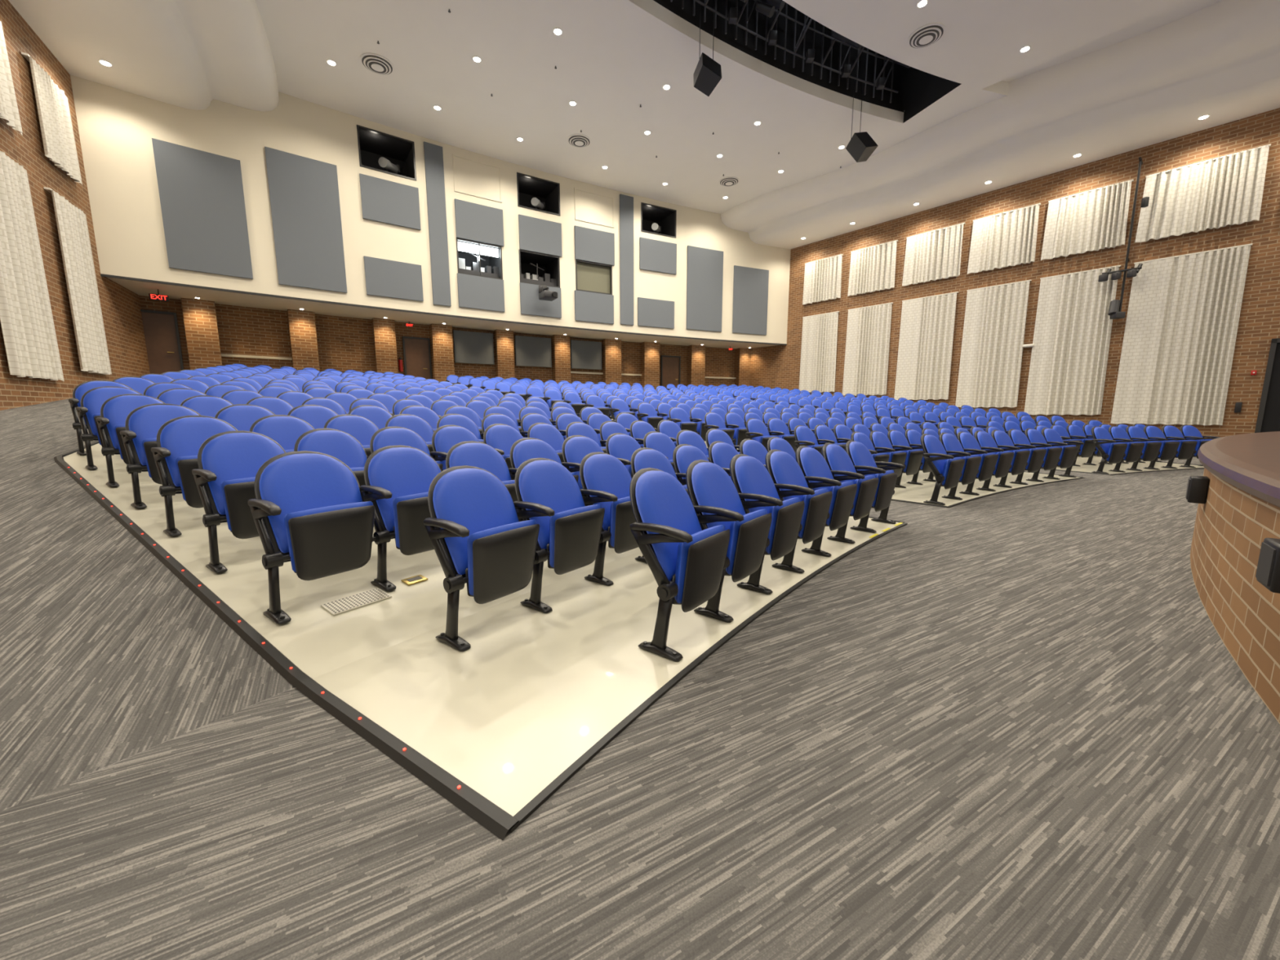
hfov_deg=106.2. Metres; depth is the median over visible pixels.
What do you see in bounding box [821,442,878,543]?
seat
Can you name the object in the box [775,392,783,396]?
seat
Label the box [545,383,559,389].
seat
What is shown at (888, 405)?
seat
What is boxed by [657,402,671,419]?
seat
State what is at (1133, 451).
seat
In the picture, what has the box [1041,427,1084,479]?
seat
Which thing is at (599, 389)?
seat
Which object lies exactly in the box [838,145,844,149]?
recessed light
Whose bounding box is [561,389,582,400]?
seat
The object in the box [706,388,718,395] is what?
seat
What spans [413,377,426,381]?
seat
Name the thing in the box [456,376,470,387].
seat
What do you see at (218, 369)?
seat
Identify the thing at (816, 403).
seat
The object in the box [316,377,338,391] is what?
seat
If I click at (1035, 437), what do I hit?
seat
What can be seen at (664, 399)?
seat
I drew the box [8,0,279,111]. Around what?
ceiling
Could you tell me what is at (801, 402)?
seat
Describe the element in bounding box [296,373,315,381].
seat
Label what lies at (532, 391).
seat
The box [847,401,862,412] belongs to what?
seat
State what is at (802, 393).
seat
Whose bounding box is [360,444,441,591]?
seat
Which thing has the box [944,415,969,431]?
seat
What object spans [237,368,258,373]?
seat
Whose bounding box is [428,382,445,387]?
seat
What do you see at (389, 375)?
seat
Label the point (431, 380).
seat
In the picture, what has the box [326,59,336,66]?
recessed light
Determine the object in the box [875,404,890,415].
seat
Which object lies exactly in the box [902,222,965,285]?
curtain
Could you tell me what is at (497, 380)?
seat
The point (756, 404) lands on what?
seat
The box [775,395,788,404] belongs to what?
seat
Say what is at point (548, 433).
seat
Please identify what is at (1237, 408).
box
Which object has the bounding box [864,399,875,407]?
seat
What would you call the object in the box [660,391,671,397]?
seat
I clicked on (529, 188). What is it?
booth recess
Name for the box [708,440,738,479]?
seat
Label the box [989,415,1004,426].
seat
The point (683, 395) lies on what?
seat
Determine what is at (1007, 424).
seat
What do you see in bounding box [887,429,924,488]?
seat
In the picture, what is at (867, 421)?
seat
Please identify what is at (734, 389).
seat
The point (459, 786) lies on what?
led strip
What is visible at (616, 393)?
seat
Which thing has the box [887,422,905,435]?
seat
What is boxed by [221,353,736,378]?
rail
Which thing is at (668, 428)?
seat
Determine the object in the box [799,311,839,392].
banner
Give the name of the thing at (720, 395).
seat
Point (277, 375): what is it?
seat
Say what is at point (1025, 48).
recessed light
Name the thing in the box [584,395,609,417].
seat
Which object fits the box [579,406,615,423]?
seat
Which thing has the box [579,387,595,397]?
seat
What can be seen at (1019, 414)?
seat
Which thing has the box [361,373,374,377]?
seat
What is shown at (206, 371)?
seat
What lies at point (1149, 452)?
seat
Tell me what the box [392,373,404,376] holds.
seat
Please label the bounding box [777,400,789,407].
seat
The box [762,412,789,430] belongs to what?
seat
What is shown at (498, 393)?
seat
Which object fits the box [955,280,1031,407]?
curtain
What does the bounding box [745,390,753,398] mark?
seat
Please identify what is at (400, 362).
fire extinguisher
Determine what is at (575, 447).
seat
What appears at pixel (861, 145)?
speaker
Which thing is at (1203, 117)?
recessed light
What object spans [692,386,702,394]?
seat
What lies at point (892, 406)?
seat
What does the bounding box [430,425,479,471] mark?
seat
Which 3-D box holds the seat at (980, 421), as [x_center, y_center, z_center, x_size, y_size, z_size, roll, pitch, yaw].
[8.982,-1.213,12.513,0.599,0.910,0.486,-4,9,-23]
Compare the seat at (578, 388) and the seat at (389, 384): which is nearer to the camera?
the seat at (389, 384)
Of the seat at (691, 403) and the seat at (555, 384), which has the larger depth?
the seat at (555, 384)
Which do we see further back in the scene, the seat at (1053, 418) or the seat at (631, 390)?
the seat at (631, 390)
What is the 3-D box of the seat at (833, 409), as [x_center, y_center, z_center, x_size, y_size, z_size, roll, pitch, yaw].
[5.403,-1.490,12.957,0.683,0.910,0.497,-4,9,-27]
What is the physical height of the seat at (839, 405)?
0.910 m
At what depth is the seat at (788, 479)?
3.80 m
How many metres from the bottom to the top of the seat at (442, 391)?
0.910 m
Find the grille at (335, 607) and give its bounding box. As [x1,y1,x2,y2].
[320,587,391,615]
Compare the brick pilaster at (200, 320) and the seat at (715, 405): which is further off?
the brick pilaster at (200, 320)
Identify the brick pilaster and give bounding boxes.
[181,297,222,369]
[286,309,319,371]
[371,317,398,373]
[429,323,454,382]
[493,329,515,378]
[551,334,570,383]
[601,338,621,385]
[640,342,659,390]
[687,345,705,386]
[734,347,751,386]
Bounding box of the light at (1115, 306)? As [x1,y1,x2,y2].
[1097,156,1149,319]
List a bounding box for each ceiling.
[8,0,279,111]
[255,0,1006,213]
[653,0,1222,123]
[720,0,1279,248]
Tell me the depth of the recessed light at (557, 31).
11.73 m
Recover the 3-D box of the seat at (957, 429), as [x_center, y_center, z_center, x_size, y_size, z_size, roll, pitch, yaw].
[6.254,-0.544,9.170,0.600,0.910,0.486,-5,10,-32]
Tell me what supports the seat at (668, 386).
on the platform
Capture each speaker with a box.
[693,6,721,96]
[845,80,878,162]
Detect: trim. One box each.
[53,440,1204,839]
[100,273,786,345]
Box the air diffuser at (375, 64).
[359,53,395,75]
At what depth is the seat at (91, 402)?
5.29 m
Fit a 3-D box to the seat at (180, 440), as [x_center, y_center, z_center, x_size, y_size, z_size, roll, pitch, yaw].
[-3.562,-0.068,3.937,0.478,0.910,0.624,5,10,30]
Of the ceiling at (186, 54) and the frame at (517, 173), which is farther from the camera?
the frame at (517, 173)
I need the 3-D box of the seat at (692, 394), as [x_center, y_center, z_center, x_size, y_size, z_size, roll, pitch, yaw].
[1.930,-2.522,16.388,0.620,0.910,0.484,-5,10,-32]
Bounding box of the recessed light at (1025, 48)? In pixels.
[1019,45,1031,53]
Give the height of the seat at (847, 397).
0.910 m
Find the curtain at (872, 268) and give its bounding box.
[847,240,897,296]
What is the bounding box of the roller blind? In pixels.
[577,262,609,293]
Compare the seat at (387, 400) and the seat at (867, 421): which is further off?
the seat at (867, 421)
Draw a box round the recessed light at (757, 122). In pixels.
[753,120,760,125]
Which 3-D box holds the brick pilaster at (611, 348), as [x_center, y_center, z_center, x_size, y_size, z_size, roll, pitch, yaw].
[-1.399,-5.318,23.820,0.870,3.148,0.419,-4,9,-28]
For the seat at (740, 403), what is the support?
on the platform
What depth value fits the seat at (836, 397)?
19.07 m
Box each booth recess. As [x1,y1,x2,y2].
[358,128,413,177]
[457,240,500,278]
[518,175,558,213]
[520,252,558,286]
[642,204,674,235]
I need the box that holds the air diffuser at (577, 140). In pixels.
[566,133,591,147]
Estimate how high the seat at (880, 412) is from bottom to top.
0.910 m
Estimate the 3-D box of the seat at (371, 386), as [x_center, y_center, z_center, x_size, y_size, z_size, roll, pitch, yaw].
[-5.617,-1.644,10.374,0.478,0.910,0.605,6,11,38]
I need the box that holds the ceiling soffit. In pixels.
[99,267,786,348]
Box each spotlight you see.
[378,156,402,175]
[531,197,546,210]
[651,222,661,233]
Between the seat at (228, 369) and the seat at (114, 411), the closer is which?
the seat at (114, 411)
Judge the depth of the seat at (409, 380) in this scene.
13.61 m
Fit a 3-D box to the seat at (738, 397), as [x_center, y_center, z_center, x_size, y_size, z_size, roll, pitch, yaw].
[3.485,-2.383,16.169,0.648,0.910,0.497,-4,9,-28]
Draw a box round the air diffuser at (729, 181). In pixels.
[718,176,739,186]
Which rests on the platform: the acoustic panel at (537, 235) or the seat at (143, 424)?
the seat at (143, 424)
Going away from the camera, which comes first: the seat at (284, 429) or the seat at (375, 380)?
the seat at (284, 429)
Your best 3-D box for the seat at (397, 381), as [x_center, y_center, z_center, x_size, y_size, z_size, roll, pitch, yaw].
[-6.167,-2.169,12.516,0.478,0.910,0.617,7,11,40]
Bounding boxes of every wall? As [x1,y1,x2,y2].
[0,0,150,410]
[70,75,791,343]
[139,295,735,386]
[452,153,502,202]
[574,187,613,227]
[749,107,1279,438]
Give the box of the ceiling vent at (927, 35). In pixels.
[906,22,946,49]
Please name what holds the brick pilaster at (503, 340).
attached to the wall at (344, 344)
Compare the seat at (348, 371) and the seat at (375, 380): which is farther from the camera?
the seat at (348, 371)
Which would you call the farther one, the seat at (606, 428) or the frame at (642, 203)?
the frame at (642, 203)
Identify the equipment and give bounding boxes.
[458,252,499,278]
[520,262,556,286]
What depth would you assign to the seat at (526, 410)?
7.73 m
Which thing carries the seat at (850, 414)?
on the platform
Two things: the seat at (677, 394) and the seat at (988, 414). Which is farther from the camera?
the seat at (677, 394)
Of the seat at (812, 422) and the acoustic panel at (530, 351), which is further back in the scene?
the acoustic panel at (530, 351)
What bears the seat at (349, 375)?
on the platform
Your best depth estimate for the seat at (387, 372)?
16.72 m
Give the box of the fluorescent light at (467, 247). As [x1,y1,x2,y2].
[457,241,498,257]
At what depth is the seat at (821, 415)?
11.33 m
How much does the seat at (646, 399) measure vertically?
0.910 m
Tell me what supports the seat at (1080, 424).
on the platform
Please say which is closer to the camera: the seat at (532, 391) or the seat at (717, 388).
the seat at (532, 391)
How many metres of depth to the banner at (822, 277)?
23.20 m
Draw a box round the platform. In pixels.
[63,418,1204,816]
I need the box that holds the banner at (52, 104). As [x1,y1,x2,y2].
[21,52,82,184]
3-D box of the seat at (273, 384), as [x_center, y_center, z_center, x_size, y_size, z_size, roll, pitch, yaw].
[-6.166,-1.235,8.299,0.482,0.910,0.623,6,10,35]
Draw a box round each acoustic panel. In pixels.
[151,137,253,279]
[264,146,346,293]
[359,173,421,230]
[364,256,423,301]
[423,141,451,306]
[453,329,494,364]
[454,198,504,246]
[457,272,504,311]
[514,335,551,367]
[518,214,562,257]
[520,282,561,318]
[570,339,601,369]
[574,225,614,265]
[574,289,613,324]
[619,194,633,324]
[637,297,674,328]
[639,236,676,274]
[686,245,723,331]
[732,265,768,334]
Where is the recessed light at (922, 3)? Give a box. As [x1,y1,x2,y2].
[916,0,928,8]
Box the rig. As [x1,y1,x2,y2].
[670,0,910,102]
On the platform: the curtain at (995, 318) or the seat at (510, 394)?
the seat at (510, 394)
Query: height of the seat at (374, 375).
0.910 m
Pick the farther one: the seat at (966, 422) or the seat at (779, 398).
the seat at (779, 398)
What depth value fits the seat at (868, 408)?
14.79 m
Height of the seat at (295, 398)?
0.910 m
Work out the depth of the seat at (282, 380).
9.20 m
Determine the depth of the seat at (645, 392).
16.55 m
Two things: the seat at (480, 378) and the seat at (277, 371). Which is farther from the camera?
the seat at (480, 378)
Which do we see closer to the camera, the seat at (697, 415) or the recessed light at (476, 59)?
the seat at (697, 415)
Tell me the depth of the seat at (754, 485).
3.38 m
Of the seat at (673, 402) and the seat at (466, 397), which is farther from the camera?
the seat at (673, 402)
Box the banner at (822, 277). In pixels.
[802,253,843,304]
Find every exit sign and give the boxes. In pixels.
[148,288,168,302]
[405,321,413,327]
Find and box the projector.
[538,284,557,301]
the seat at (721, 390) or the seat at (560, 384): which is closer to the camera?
the seat at (560, 384)
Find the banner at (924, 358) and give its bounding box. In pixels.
[893,291,958,399]
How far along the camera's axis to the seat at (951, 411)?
14.74 m
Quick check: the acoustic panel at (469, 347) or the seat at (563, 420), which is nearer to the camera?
the seat at (563, 420)
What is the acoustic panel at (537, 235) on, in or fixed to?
attached to the wall at (117, 127)
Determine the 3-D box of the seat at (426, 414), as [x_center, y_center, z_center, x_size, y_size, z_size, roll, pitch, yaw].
[-2.871,-0.530,6.372,0.484,0.910,0.642,6,10,37]
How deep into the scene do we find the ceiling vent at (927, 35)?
11.81 m
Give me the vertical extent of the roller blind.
1.130 m
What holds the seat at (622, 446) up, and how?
on the platform
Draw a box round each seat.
[68,380,132,454]
[75,386,142,469]
[95,394,164,487]
[111,376,155,395]
[120,403,200,508]
[139,373,174,383]
[143,382,192,398]
[151,415,237,536]
[156,387,206,404]
[160,371,191,379]
[169,378,208,393]
[178,369,206,376]
[179,395,233,417]
[187,375,221,386]
[191,431,285,573]
[193,368,217,375]
[204,366,226,372]
[204,384,245,397]
[205,373,234,382]
[214,404,275,431]
[215,365,234,371]
[217,371,242,377]
[220,380,257,392]
[221,389,263,404]
[223,364,242,369]
[230,377,262,391]
[231,363,248,368]
[231,369,253,377]
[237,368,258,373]
[244,367,263,373]
[245,375,272,387]
[246,396,293,415]
[248,450,376,624]
[249,414,314,453]
[251,373,275,379]
[252,365,270,373]
[255,364,273,368]
[257,386,292,397]
[263,382,298,391]
[265,371,285,378]
[266,369,288,375]
[267,378,300,391]
[269,368,289,374]
[276,391,313,408]
[279,367,295,374]
[282,374,307,381]
[283,377,306,391]
[287,404,338,429]
[293,369,312,374]
[293,371,315,376]
[293,428,367,486]
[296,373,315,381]
[301,397,346,414]
[302,380,329,392]
[302,383,334,392]
[305,368,319,377]
[305,386,336,397]
[312,375,333,380]
[316,370,333,376]
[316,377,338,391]
[320,372,337,376]
[324,374,343,382]
[324,392,357,414]
[324,414,378,456]
[328,369,342,375]
[334,381,357,392]
[339,384,365,393]
[340,372,354,377]
[340,377,358,382]
[344,369,356,372]
[344,373,359,377]
[346,379,368,388]
[346,388,373,399]
[347,404,392,429]
[349,398,389,412]
[351,371,364,375]
[352,375,369,382]
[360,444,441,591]
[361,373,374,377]
[364,370,375,373]
[365,382,386,391]
[366,377,382,383]
[367,393,397,415]
[367,426,443,471]
[368,374,383,378]
[372,372,385,376]
[373,386,395,393]
[376,380,395,387]
[377,377,394,382]
[382,373,395,377]
[383,371,394,374]
[384,389,409,400]
[385,413,434,451]
[391,375,404,380]
[391,379,408,385]
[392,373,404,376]
[392,399,424,416]
[394,383,412,391]
[400,405,439,431]
[401,377,417,382]
[403,374,414,378]
[403,382,421,387]
[404,386,425,395]
[404,394,433,408]
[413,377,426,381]
[415,380,430,386]
[417,390,442,401]
[420,384,438,391]
[422,465,539,651]
[424,378,439,382]
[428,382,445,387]
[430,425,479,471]
[431,399,457,417]
[433,387,452,395]
[436,413,484,443]
[438,381,452,386]
[439,395,466,406]
[444,385,462,391]
[444,405,482,433]
[445,374,458,384]
[445,440,518,502]
[448,391,471,404]
[452,383,468,389]
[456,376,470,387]
[460,388,479,397]
[465,400,490,421]
[467,377,482,387]
[468,386,484,393]
[470,395,496,406]
[475,377,484,381]
[476,391,499,405]
[480,379,495,391]
[480,413,525,439]
[483,405,521,431]
[483,423,523,468]
[484,389,503,399]
[490,377,501,382]
[494,382,510,395]
[497,400,521,422]
[498,395,524,408]
[500,380,512,386]
[502,392,525,407]
[504,377,515,383]
[508,437,578,483]
[509,383,526,401]
[513,382,527,391]
[513,457,604,613]
[517,381,528,386]
[517,406,556,428]
[520,378,529,385]
[520,413,564,439]
[524,386,544,399]
[525,396,551,413]
[525,400,551,421]
[527,384,542,391]
[527,422,564,462]
[530,382,544,392]
[533,382,545,387]
[542,388,564,408]
[543,385,555,394]
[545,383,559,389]
[545,386,563,397]
[548,382,560,390]
[550,406,576,425]
[551,401,580,417]
[555,413,583,439]
[557,381,565,386]
[560,385,570,395]
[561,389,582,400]
[561,435,604,489]
[562,382,575,389]
[562,387,579,395]
[563,391,586,416]
[565,422,606,453]
[571,382,579,387]
[575,386,585,395]
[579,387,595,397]
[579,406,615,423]
[579,452,638,586]
[580,390,594,399]
[582,391,595,404]
[584,382,592,388]
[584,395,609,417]
[586,413,611,439]
[590,386,599,395]
[596,388,610,395]
[597,382,605,388]
[597,390,609,396]
[600,392,612,404]
[600,421,643,448]
[604,386,614,394]
[604,395,620,419]
[605,432,641,477]
[608,398,635,420]
[609,382,617,388]
[612,388,625,395]
[613,391,625,396]
[615,413,657,436]
[617,393,629,400]
[619,387,629,394]
[624,395,638,408]
[627,389,639,395]
[629,399,644,420]
[629,467,729,662]
[630,391,641,395]
[630,420,655,447]
[631,447,689,562]
[633,387,643,394]
[634,393,645,400]
[636,402,663,431]
[642,389,653,395]
[643,395,656,403]
[643,431,675,472]
[644,391,656,396]
[647,388,657,394]
[648,399,662,413]
[649,393,662,400]
[657,390,667,395]
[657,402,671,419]
[657,419,680,446]
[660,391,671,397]
[660,396,672,403]
[665,394,677,400]
[666,383,675,391]
[666,399,679,407]
[667,407,697,432]
[671,390,681,395]
[672,444,709,485]
[675,392,684,399]
[675,403,691,418]
[675,429,710,462]
[677,396,689,403]
[679,385,688,393]
[679,394,692,399]
[684,400,697,408]
[685,391,694,395]
[685,459,772,622]
[688,392,699,400]
[689,407,706,441]
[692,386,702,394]
[693,395,706,399]
[693,397,705,403]
[693,403,709,413]
[699,391,709,395]
[701,400,713,411]
[702,392,712,399]
[703,412,734,440]
[705,428,740,453]
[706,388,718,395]
[707,395,719,400]
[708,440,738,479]
[709,397,720,403]
[709,407,726,424]
[710,403,726,413]
[715,386,722,393]
[716,393,725,399]
[717,400,729,413]
[718,388,727,393]
[721,390,735,399]
[721,395,731,400]
[724,397,737,403]
[724,412,747,448]
[726,403,741,412]
[728,407,745,445]
[729,453,804,594]
[730,388,738,395]
[733,390,741,397]
[733,400,745,410]
[735,395,744,400]
[738,391,753,400]
[739,438,768,468]
[740,397,751,404]
[742,403,755,413]
[744,412,768,431]
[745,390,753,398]
[745,417,778,451]
[746,407,763,422]
[748,400,759,408]
[750,391,759,400]
[755,398,765,404]
[756,394,768,400]
[758,404,770,413]
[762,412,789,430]
[763,392,771,400]
[763,400,775,408]
[764,407,780,419]
[764,448,832,573]
[767,417,796,453]
[767,436,795,460]
[768,394,778,404]
[773,404,785,413]
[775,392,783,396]
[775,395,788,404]
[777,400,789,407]
[780,412,795,426]
[781,407,797,417]
[782,394,791,402]
[786,392,795,396]
[787,417,814,434]
[788,396,798,404]
[788,404,800,414]
[794,425,824,454]
[795,394,804,399]
[795,445,857,556]
[797,398,810,407]
[797,407,813,417]
[797,412,812,427]
[799,392,808,396]
[801,396,811,404]
[803,404,815,414]
[807,395,815,399]
[807,417,834,433]
[810,399,822,408]
[813,396,824,401]
[813,407,830,417]
[813,411,828,425]
[813,424,845,449]
[819,395,827,400]
[821,401,833,415]
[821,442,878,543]
[824,399,835,407]
[825,396,836,402]
[826,417,844,431]
[830,407,845,417]
[830,411,845,425]
[831,395,839,401]
[833,423,852,443]
[834,401,847,415]
[837,396,848,401]
[838,399,848,407]
[844,395,853,401]
[844,417,861,431]
[844,440,905,533]
[845,411,862,424]
[846,404,862,419]
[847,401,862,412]
[849,397,860,401]
[850,431,889,466]
[851,399,862,408]
[852,423,871,439]
[856,395,865,401]
[860,401,875,411]
[861,404,876,416]
[861,411,879,423]
[862,397,871,402]
[862,416,878,430]
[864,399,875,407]
[868,395,877,400]
[869,430,906,476]
[870,422,888,436]
[873,397,883,402]
[873,401,884,410]
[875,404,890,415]
[875,408,896,423]
[877,399,887,406]
[879,416,895,431]
[880,395,888,399]
[885,397,895,402]
[886,401,897,410]
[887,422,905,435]
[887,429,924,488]
[889,404,904,415]
[889,408,904,418]
[890,400,900,405]
[896,416,921,429]
[897,397,907,402]
[899,401,909,410]
[903,400,913,404]
[903,404,917,412]
[903,408,915,417]
[904,422,922,435]
[904,428,931,484]
[908,411,924,426]
[911,402,922,410]
[916,400,926,404]
[917,408,929,418]
[918,404,931,412]
[920,422,937,433]
[920,433,964,505]
[921,428,938,481]
[924,402,935,410]
[924,411,940,428]
[931,408,943,418]
[932,404,945,411]
[937,402,948,410]
[937,421,954,433]
[937,427,956,437]
[938,411,952,422]
[938,432,981,499]
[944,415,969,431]
[945,408,957,417]
[946,404,959,411]
[954,411,968,422]
[954,426,969,436]
[956,431,998,495]
[959,408,972,417]
[960,404,973,411]
[960,415,985,431]
[969,411,984,421]
[969,426,985,435]
[973,408,986,417]
[973,430,1013,491]
[974,415,988,429]
[985,411,999,421]
[985,426,999,435]
[986,420,1008,435]
[987,408,1000,417]
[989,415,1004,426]
[991,429,1030,488]
[1000,411,1015,421]
[1003,420,1022,434]
[1004,415,1020,426]
[1008,428,1046,484]
[1016,411,1035,421]
[1019,415,1035,425]
[1019,420,1035,433]
[1024,428,1062,482]
[1034,425,1065,443]
[1035,415,1050,423]
[1035,420,1052,428]
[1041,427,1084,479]
[1049,415,1070,425]
[1050,424,1081,457]
[1053,420,1068,429]
[1066,424,1095,466]
[1070,419,1085,456]
[1082,424,1101,465]
[1087,419,1102,456]
[1091,426,1127,474]
[1098,423,1112,464]
[1108,426,1144,472]
[1115,423,1128,463]
[1125,425,1161,471]
[1133,423,1162,462]
[1142,425,1179,470]
[1160,425,1197,468]
[1179,424,1221,467]
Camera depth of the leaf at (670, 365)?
25.50 m
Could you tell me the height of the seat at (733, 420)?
0.910 m
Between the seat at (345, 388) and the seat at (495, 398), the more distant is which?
the seat at (495, 398)
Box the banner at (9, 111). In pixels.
[0,21,22,135]
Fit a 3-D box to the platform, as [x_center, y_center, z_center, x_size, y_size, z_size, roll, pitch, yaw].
[1.296,-1.633,13.774,22.660,1.739,18.661,-6,10,-34]
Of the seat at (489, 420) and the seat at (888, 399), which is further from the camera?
the seat at (888, 399)
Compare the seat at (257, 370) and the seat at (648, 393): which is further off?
the seat at (648, 393)
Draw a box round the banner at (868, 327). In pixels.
[842,302,893,395]
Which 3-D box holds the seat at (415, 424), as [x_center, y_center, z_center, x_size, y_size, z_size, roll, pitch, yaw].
[-2.509,-0.272,5.332,0.484,0.910,0.619,6,10,36]
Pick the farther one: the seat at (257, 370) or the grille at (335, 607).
the seat at (257, 370)
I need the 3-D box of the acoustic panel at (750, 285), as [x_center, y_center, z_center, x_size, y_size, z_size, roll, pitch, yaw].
[5.513,-8.911,23.955,2.050,3.140,0.074,-4,9,-23]
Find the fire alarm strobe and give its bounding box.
[1250,370,1257,375]
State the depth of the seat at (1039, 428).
10.50 m
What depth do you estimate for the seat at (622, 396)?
13.77 m
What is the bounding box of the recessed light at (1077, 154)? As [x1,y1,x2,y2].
[1072,153,1082,157]
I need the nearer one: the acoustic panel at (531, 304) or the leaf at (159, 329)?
the leaf at (159, 329)
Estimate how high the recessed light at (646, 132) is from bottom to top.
0.018 m
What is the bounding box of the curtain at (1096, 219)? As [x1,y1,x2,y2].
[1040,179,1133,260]
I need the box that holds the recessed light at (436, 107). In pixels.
[433,105,441,110]
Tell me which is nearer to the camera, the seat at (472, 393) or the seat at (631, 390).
the seat at (472, 393)
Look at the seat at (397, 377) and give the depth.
14.27 m
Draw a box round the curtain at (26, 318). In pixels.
[0,151,64,381]
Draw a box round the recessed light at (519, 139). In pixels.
[516,137,523,141]
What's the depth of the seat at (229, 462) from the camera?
3.25 m
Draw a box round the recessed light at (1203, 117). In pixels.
[1197,114,1209,119]
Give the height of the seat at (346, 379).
0.910 m
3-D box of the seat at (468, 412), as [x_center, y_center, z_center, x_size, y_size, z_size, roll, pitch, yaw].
[-2.475,-0.596,6.830,0.486,0.910,0.642,7,11,38]
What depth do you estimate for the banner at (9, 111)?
8.93 m
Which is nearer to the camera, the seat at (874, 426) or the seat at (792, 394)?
the seat at (874, 426)
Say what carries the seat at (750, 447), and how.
on the platform
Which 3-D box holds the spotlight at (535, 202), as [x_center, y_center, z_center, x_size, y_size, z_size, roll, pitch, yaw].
[-4.043,-10.894,19.224,0.318,0.630,1.034,1,8,6]
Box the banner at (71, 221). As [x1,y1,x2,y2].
[43,186,111,374]
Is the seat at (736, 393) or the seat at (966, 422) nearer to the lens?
the seat at (966, 422)
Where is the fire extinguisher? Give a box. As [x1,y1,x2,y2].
[398,357,403,371]
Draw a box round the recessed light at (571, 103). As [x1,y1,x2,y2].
[568,100,576,106]
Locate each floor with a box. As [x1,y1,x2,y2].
[0,399,1199,812]
[0,459,1279,959]
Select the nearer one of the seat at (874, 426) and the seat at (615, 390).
the seat at (874, 426)
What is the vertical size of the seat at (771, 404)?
0.910 m
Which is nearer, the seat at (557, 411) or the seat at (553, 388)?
the seat at (557, 411)
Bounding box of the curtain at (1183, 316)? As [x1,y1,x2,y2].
[1111,243,1252,425]
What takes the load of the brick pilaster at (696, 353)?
attached to the wall at (344, 344)
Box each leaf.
[141,311,181,374]
[404,337,430,379]
[662,356,679,387]
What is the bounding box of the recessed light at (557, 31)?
[552,27,562,35]
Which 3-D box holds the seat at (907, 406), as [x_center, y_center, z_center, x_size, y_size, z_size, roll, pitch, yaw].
[8.725,-1.952,15.391,0.626,0.910,0.484,-3,9,-21]
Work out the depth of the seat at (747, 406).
12.64 m
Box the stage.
[1190,431,1279,724]
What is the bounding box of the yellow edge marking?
[869,522,902,537]
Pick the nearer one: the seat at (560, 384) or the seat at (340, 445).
the seat at (340, 445)
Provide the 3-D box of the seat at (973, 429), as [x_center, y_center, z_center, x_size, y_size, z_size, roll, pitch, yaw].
[6.749,-0.584,9.446,0.600,0.910,0.486,-5,10,-31]
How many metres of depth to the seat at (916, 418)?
12.92 m
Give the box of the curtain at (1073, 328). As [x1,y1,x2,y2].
[1024,265,1120,415]
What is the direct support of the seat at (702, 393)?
on the platform
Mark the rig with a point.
(767, 9)
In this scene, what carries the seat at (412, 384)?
on the platform
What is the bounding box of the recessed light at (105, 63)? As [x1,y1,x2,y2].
[97,59,112,66]
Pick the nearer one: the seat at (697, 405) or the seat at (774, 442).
the seat at (774, 442)
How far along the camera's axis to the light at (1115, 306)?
15.25 m
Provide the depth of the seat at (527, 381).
18.97 m
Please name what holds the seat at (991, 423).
on the platform
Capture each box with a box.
[400,574,427,585]
[1234,402,1242,413]
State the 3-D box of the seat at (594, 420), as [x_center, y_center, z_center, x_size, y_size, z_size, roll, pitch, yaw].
[-0.557,-0.587,7.494,0.484,0.910,0.619,8,11,42]
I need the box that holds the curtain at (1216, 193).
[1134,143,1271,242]
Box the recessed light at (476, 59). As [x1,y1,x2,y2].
[472,56,481,62]
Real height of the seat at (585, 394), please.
0.910 m
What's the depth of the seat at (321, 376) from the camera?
11.26 m
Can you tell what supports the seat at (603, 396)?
on the platform
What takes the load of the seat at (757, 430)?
on the platform
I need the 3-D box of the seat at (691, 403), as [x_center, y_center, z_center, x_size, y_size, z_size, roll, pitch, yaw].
[1.424,-1.675,12.766,0.622,0.910,0.478,-7,11,-38]
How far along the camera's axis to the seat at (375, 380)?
12.10 m
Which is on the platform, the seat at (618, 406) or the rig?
the seat at (618, 406)
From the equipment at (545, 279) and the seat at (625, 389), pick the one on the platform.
the seat at (625, 389)
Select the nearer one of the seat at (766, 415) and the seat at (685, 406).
the seat at (766, 415)
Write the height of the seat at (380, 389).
0.910 m
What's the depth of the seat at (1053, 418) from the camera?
13.41 m
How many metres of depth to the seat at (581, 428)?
6.06 m
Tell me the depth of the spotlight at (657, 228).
21.48 m
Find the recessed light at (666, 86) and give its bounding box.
[662,84,670,89]
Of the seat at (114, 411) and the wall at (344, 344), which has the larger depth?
the wall at (344, 344)
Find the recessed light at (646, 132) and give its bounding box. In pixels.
[644,130,650,134]
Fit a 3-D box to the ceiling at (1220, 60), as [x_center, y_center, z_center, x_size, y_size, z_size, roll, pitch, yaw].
[13.109,-11.235,14.667,4.300,1.800,26.000,-7,11,-39]
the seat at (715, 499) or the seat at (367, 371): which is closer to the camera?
the seat at (715, 499)
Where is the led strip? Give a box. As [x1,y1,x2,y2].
[67,466,460,788]
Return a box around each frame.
[140,309,183,370]
[356,124,416,180]
[402,336,431,378]
[456,237,502,279]
[516,172,560,215]
[518,249,559,288]
[575,259,612,294]
[640,202,676,238]
[660,355,680,386]
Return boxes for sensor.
[1022,343,1034,347]

